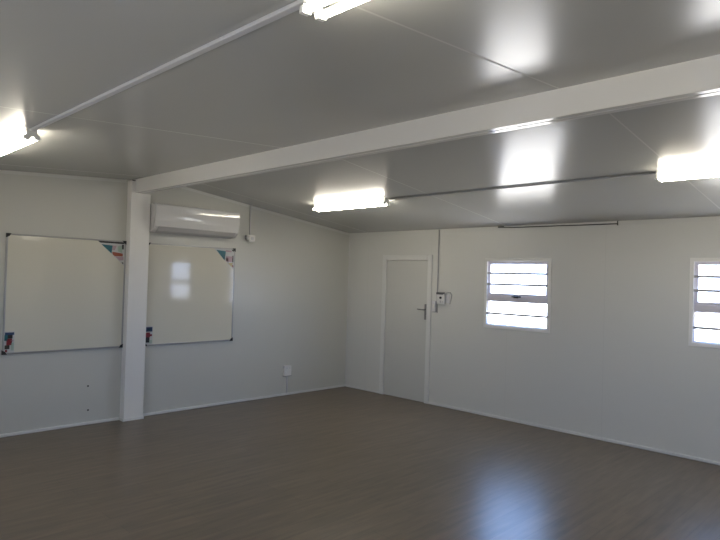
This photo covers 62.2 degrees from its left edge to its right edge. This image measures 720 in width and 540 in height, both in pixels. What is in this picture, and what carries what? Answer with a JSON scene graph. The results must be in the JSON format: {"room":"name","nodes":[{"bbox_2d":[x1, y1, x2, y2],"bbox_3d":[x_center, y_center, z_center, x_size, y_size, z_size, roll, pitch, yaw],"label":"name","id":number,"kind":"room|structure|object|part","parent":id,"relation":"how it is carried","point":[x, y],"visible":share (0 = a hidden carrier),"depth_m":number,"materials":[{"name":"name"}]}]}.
{"room":"classroom","nodes":[
{"label":"classroom","id":0,"kind":"room"},
{"bbox_2d":[0,170,349,433],"bbox_3d":[-2.680,0.262,7.028,0.060,2.950,7.050,1,-1,44],"label":"wall","id":1,"kind":"structure","parent":0,"point":[291,282],"depth_m":7.64,"materials":[{"name":"white paint"}]},
{"bbox_2d":[0,417,118,437],"bbox_3d":[-3.975,1.661,5.675,0.018,0.034,3.396,1,-1,44],"label":"baseboard","id":2,"kind":"structure","parent":1,"relation":"attached to","point":[116,418],"depth_m":6.40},
{"bbox_2d":[0,170,126,182],"bbox_3d":[-3.904,-0.978,5.719,0.003,0.246,3.390,1,-1,44],"label":"trim","id":3,"kind":"structure","parent":1,"relation":"attached to","point":[1,171],"depth_m":6.42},
{"bbox_2d":[1,233,126,354],"bbox_3d":[-3.167,0.260,6.471,0.026,1.234,1.241,1,-1,44],"label":"whiteboard","id":4,"kind":"object","parent":1,"relation":"attached to","point":[61,293],"visible":1,"depth_m":6.42,"materials":[{"name":"ceramic"}]},
{"bbox_2d":[145,243,235,345],"bbox_3d":[-2.123,0.308,7.535,0.026,1.234,1.241,1,-1,44],"label":"whiteboard","id":5,"kind":"object","parent":1,"relation":"attached to","point":[190,289],"visible":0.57,"depth_m":7.50,"materials":[{"name":"ceramic"}]},
{"bbox_2d":[149,203,239,238],"bbox_3d":[-2.056,-0.595,7.449,0.223,0.345,1.160,1,-1,44],"label":"air conditioner","id":6,"kind":"object","parent":1,"relation":"attached to","point":[164,218],"visible":0.98,"depth_m":7.32,"materials":[{"name":"white plastic"}]},
{"bbox_2d":[143,384,344,415],"bbox_3d":[-1.428,1.778,8.270,0.018,0.034,3.392,1,-1,44],"label":"baseboard","id":7,"kind":"structure","parent":1,"relation":"attached to","point":[343,385],"depth_m":8.02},
{"bbox_2d":[245,235,254,241],"bbox_3d":[-1.496,-0.430,8.133,0.066,0.090,0.130,1,-1,44],"label":"switch","id":8,"kind":"object","parent":1,"relation":"attached to","point":[250,238],"visible":1,"depth_m":8.10,"materials":[{"name":"white paint"}]},
{"bbox_2d":[249,205,250,234],"bbox_3d":[-1.501,-0.680,8.156,0.019,0.415,0.019,1,-1,44],"label":"conduit","id":9,"kind":"object","parent":1,"relation":"attached to","point":[250,205],"visible":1,"depth_m":8.15,"materials":[{"name":"white plastic"}]},
{"bbox_2d":[180,187,349,235],"bbox_3d":[-1.377,-0.841,8.294,0.003,0.468,3.483,1,-1,44],"label":"trim","id":10,"kind":"structure","parent":1,"relation":"attached to","point":[185,188],"depth_m":8.30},
{"bbox_2d":[283,365,291,376],"bbox_3d":[-1.050,1.459,8.627,0.050,0.155,0.134,1,-1,44],"label":"wall socket","id":11,"kind":"object","parent":1,"relation":"attached to","point":[287,368],"visible":1,"depth_m":8.60,"materials":[{"name":"white paint"}]},
{"bbox_2d":[0,0,719,179],"bbox_3d":[0.472,-1.029,1.469,12.320,0.415,3.570,1,-1,44],"label":"ceiling","id":12,"kind":"structure","parent":0,"point":[296,78],"depth_m":2.79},
{"bbox_2d":[0,128,40,155],"bbox_3d":[-2.695,-0.942,4.537,1.235,0.079,0.108,1,-1,44],"label":"fluorescent light","id":13,"kind":"object","parent":12,"relation":"attached to","point":[26,133],"visible":0.96,"depth_m":4.26,"materials":[{"name":"white plastic"}]},
{"bbox_2d":[30,0,302,130],"bbox_3d":[-1.213,-0.948,3.077,2.922,0.018,0.032,1,-1,44],"label":"conduit","id":14,"kind":"object","parent":12,"relation":"attached to","point":[292,7],"visible":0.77,"depth_m":2.62,"materials":[{"name":"white plastic"}]},
{"bbox_2d":[299,0,367,21],"bbox_3d":[0.273,-0.898,1.623,1.235,0.079,0.108,1,-1,44],"label":"fluorescent light","id":15,"kind":"object","parent":12,"relation":"attached to","point":[308,7],"visible":1,"depth_m":2.00,"materials":[{"name":"white plastic"}]},
{"bbox_2d":[134,54,719,193],"bbox_3d":[1.718,-0.930,2.740,12.200,0.198,0.114,1,-1,44],"label":"roof beam","id":16,"kind":"structure","parent":12,"relation":"attached to","point":[698,78],"depth_m":3.59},
{"bbox_2d":[0,386,719,539],"bbox_3d":[1.648,1.840,2.709,12.320,0.080,7.170,1,-1,44],"label":"floor","id":17,"kind":"structure","parent":0,"point":[339,463],"depth_m":5.10,"materials":[{"name":"brown plastic"}]},
{"bbox_2d":[119,180,150,421],"bbox_3d":[-2.620,0.351,6.959,0.125,2.775,0.250,1,-1,44],"label":"support column","id":18,"kind":"structure","parent":17,"relation":"on","point":[138,204],"depth_m":6.91,"materials":[{"name":"white paint"}]},
{"bbox_3d":[-2.662,1.722,6.939,0.122,0.030,0.250,1,-1,44],"label":"foot trim","id":19,"kind":"part","parent":18,"relation":"part of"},
{"bbox_3d":[-2.650,-0.968,6.918,0.112,0.143,0.044,1,-1,44],"label":"cap plate","id":20,"kind":"part","parent":18,"relation":"part of","materials":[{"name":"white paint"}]},
{"bbox_2d":[186,94,719,232],"bbox_3d":[2.979,-0.846,4.026,12.320,0.552,3.600,1,-1,44],"label":"ceiling","id":21,"kind":"structure","parent":0,"point":[686,133],"depth_m":5.53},
{"bbox_2d":[312,198,389,211],"bbox_3d":[-0.137,-0.786,7.237,1.235,0.084,0.107,1,-1,44],"label":"fluorescent light","id":22,"kind":"object","parent":21,"relation":"attached to","point":[380,201],"visible":1,"depth_m":7.17,"materials":[{"name":"white plastic"}]},
{"bbox_2d":[387,172,655,199],"bbox_3d":[1.347,-0.793,5.793,2.901,0.016,0.016,1,-1,44],"label":"conduit","id":23,"kind":"object","parent":21,"relation":"attached to","point":[651,172],"visible":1,"depth_m":5.53,"materials":[{"name":"grey plastic"}]},
{"bbox_2d":[655,164,719,181],"bbox_3d":[2.817,-0.743,4.336,1.235,0.084,0.107,1,-1,44],"label":"fluorescent light","id":24,"kind":"object","parent":21,"relation":"attached to","point":[707,171],"visible":1,"depth_m":4.59,"materials":[{"name":"white plastic"}]},
{"bbox_2d":[347,216,719,461],"bbox_3d":[4.174,0.692,5.265,12.320,2.447,0.060,1,-1,44],"label":"wall","id":25,"kind":"structure","parent":0,"point":[616,361],"depth_m":6.84,"materials":[{"name":"white paint"}]},
{"bbox_2d":[345,236,351,383],"bbox_3d":[-0.189,0.640,9.499,0.040,2.353,0.012,1,-1,44],"label":"trim","id":26,"kind":"structure","parent":25,"relation":"attached to","point":[349,260],"depth_m":9.50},
{"bbox_2d":[345,384,378,392],"bbox_3d":[0.025,1.837,9.231,0.745,0.034,0.018,1,-1,44],"label":"baseboard","id":27,"kind":"structure","parent":25,"relation":"attached to","point":[346,385],"depth_m":9.22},
{"bbox_2d":[379,255,432,403],"bbox_3d":[0.660,0.823,8.666,0.932,2.080,0.121,1,-1,44],"label":"door","id":28,"kind":"structure","parent":25,"relation":"in","point":[404,372],"depth_m":8.65,"materials":[{"name":"white wood"}]},
{"bbox_3d":[0.872,0.591,8.426,0.131,0.220,0.061,1,-1,44],"label":"handle","id":29,"kind":"part","parent":28,"relation":"part of","materials":[{"name":"metal"}]},
{"bbox_2d":[431,301,437,312],"bbox_3d":[1.036,0.509,8.284,0.092,0.162,0.040,1,-1,44],"label":"light switch","id":30,"kind":"object","parent":25,"relation":"attached to","point":[433,309],"visible":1,"depth_m":8.27,"materials":[{"name":"white plastic"}]},
{"bbox_2d":[436,230,439,311],"bbox_3d":[1.083,0.007,8.274,0.017,1.138,0.017,1,-1,44],"label":"conduit","id":31,"kind":"object","parent":25,"relation":"attached to","point":[438,230],"visible":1,"depth_m":8.27,"materials":[{"name":"grey plastic"}]},
{"bbox_2d":[436,292,451,304],"bbox_3d":[1.164,0.387,8.146,0.254,0.168,0.064,1,-1,44],"label":"wall switch","id":32,"kind":"object","parent":25,"relation":"attached to","point":[443,298],"visible":1,"depth_m":8.13,"materials":[{"name":"white plastic"}]},
{"bbox_3d":[1.202,0.391,8.148,0.058,0.120,0.008,1,-1,44],"label":"plate","id":33,"kind":"part","parent":32,"relation":"part of","materials":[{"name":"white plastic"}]},
{"bbox_2d":[483,258,551,332],"bbox_3d":[1.959,0.301,7.434,0.919,0.892,0.088,1,-1,44],"label":"window","id":34,"kind":"structure","parent":25,"relation":"in","point":[488,296],"depth_m":7.41,"materials":[{"name":"white metal"}]},
{"bbox_3d":[1.970,0.115,7.442,0.827,0.427,0.030,1,-1,44],"label":"sash frame","id":35,"kind":"part","parent":34,"relation":"part of","materials":[{"name":"white metal"}]},
{"bbox_2d":[350,217,719,235],"bbox_3d":[4.188,-0.495,5.261,12.200,0.046,0.003,1,-1,44],"label":"trim","id":36,"kind":"structure","parent":25,"relation":"attached to","point":[701,219],"depth_m":7.08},
{"bbox_2d":[498,221,617,227],"bbox_3d":[2.304,-0.525,7.092,1.506,0.051,0.026,1,-1,44],"label":"cable","id":37,"kind":"object","parent":25,"relation":"attached to","point":[617,221],"visible":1,"depth_m":7.05,"materials":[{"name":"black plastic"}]},
{"bbox_2d":[428,402,719,464],"bbox_3d":[4.709,1.905,4.631,10.523,0.034,0.018,1,-1,44],"label":"baseboard","id":38,"kind":"structure","parent":25,"relation":"attached to","point":[431,403],"depth_m":6.73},
{"bbox_2d":[688,258,719,348],"bbox_3d":[3.683,0.326,5.742,0.919,0.892,0.088,1,-1,44],"label":"window","id":39,"kind":"structure","parent":25,"relation":"in","point":[695,306],"depth_m":6.00,"materials":[{"name":"white metal"}]},
{"bbox_3d":[3.693,0.140,5.749,0.827,0.427,0.030,1,-1,44],"label":"sash frame","id":40,"kind":"part","parent":39,"relation":"part of","materials":[{"name":"white metal"}]}
]}

